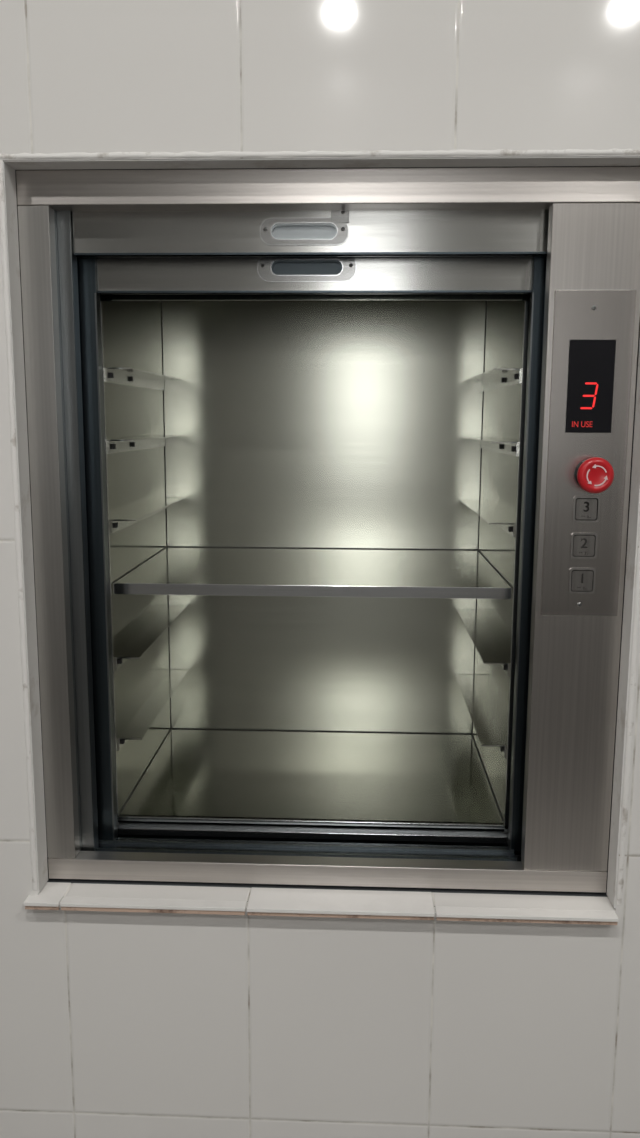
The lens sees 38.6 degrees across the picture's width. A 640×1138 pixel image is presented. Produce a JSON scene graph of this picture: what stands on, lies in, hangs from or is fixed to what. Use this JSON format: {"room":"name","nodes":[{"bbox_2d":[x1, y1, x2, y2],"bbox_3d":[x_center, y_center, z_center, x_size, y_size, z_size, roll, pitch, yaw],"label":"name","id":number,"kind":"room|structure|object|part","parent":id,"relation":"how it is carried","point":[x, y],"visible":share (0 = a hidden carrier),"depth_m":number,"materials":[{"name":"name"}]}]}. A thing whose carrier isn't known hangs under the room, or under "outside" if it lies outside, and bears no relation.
{"room":"commercial kitchen","nodes":[
{"label":"commercial kitchen","id":0,"kind":"room"},
{"bbox_2d":[119,820,520,854],"bbox_3d":[0.034,-0.095,1.292,0.920,2.550,0.539,1,9,2],"label":"shaft","id":1,"kind":"object","parent":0,"point":[516,852],"visible":0.02,"depth_m":1.62,"materials":[{"name":"metal"}]},
{"bbox_2d":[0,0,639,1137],"bbox_3d":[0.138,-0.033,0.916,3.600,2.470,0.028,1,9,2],"label":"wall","id":2,"kind":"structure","parent":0,"point":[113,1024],"depth_m":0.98,"materials":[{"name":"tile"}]},
{"bbox_2d":[15,166,639,896],"bbox_3d":[0.140,-0.043,0.975,3.600,2.470,0.092,1,9,2],"label":"wall","id":3,"kind":"structure","parent":0,"point":[438,890],"depth_m":1.00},
{"bbox_2d":[0,160,36,889],"bbox_3d":[-0.305,-0.021,0.922,0.007,0.740,0.002,1,9,2],"label":"trim","id":4,"kind":"structure","parent":3,"relation":"attached to","point":[2,197],"depth_m":0.92,"materials":[{"name":"white tile"}]},
{"bbox_2d":[0,148,639,158],"bbox_3d":[0.006,-0.386,0.849,0.625,0.006,0.002,1,9,2],"label":"trim","id":5,"kind":"structure","parent":3,"relation":"attached to","point":[460,152],"depth_m":0.85,"materials":[{"name":"white tile"}]},
{"bbox_2d":[3,156,639,907],"bbox_3d":[0.006,-0.018,0.925,0.615,0.746,0.029,1,9,2],"label":"trim","id":6,"kind":"structure","parent":3,"relation":"attached to","point":[9,166],"depth_m":0.91,"materials":[{"name":"silver metal"}]},
{"bbox_2d":[24,882,618,924],"bbox_3d":[-0.002,0.358,0.978,0.623,0.009,0.045,1,9,2],"label":"tiled ledge","id":7,"kind":"object","parent":3,"relation":"attached to","point":[371,904],"visible":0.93,"depth_m":0.96,"materials":[{"name":"tile"}]},
{"bbox_2d":[16,166,639,892],"bbox_3d":[0.014,-0.037,1.145,0.610,0.822,0.414,1,9,2],"label":"dumbwaiter","id":8,"kind":"object","parent":3,"relation":"attached to","point":[288,429],"visible":0.99,"depth_m":1.08,"materials":[{"name":"metal"}]},
{"bbox_3d":[-0.016,-0.339,0.918,0.088,0.025,0.002,1,9,2],"label":"pull plate","id":9,"kind":"part","parent":8,"relation":"part of","materials":[{"name":"metal"}]},
{"bbox_3d":[-0.014,-0.314,0.953,0.102,0.027,0.002,1,9,2],"label":"pull plate","id":10,"kind":"part","parent":8,"relation":"part of","materials":[{"name":"metal"}]},
{"bbox_3d":[-0.004,-0.064,1.192,0.466,0.689,0.311,1,9,2],"label":"car panel","id":11,"kind":"part","parent":8,"relation":"part of","materials":[{"name":"metal"}]},
{"bbox_3d":[-0.004,-0.025,1.200,0.462,0.450,0.303,1,9,2],"label":"angle rail","id":12,"kind":"part","parent":8,"relation":"part of","materials":[{"name":"metal"}]},
{"bbox_3d":[0.002,-0.089,1.346,0.466,0.689,0.002,1,9,2],"label":"car panel","id":13,"kind":"part","parent":8,"relation":"part of","materials":[{"name":"metal"}]},
{"bbox_2d":[540,290,635,615],"bbox_3d":[0.266,-0.109,0.900,0.078,0.323,0.028,1,9,2],"label":"control panel","id":14,"kind":"object","parent":8,"relation":"attached to","point":[578,314],"depth_m":0.91,"materials":[{"name":"metal"}]},
{"bbox_3d":[0.267,0.012,0.930,0.026,0.026,0.002,1,9,2],"label":"call button","id":15,"kind":"part","parent":14,"relation":"part of","materials":[{"name":"silver metal"}]},
{"bbox_3d":[0.267,-0.024,0.925,0.026,0.026,0.002,1,9,2],"label":"call button","id":16,"kind":"part","parent":14,"relation":"part of","materials":[{"name":"silver metal"}]},
{"bbox_3d":[0.268,-0.060,0.919,0.026,0.026,0.002,1,9,2],"label":"call button","id":17,"kind":"part","parent":14,"relation":"part of","materials":[{"name":"silver metal"}]},
{"bbox_2d":[565,340,615,432],"bbox_3d":[0.266,-0.180,0.900,0.045,0.090,0.002,1,9,2],"label":"digital display","id":18,"kind":"object","parent":14,"relation":"attached to","point":[591,363],"visible":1,"depth_m":0.90,"materials":[{"name":"black glass"}]},
{"bbox_3d":[0.270,-0.093,0.901,0.036,0.036,0.026,1,9,2],"label":"emergency stop button","id":19,"kind":"part","parent":14,"relation":"part of","materials":[{"name":"red plastic"}]},
{"bbox_2d":[617,539,639,904],"bbox_3d":[0.315,-0.014,0.897,0.006,0.740,0.002,1,9,2],"label":"trim","id":20,"kind":"structure","parent":3,"relation":"attached to","point":[637,605],"depth_m":0.93,"materials":[{"name":"white tile"}]}
]}

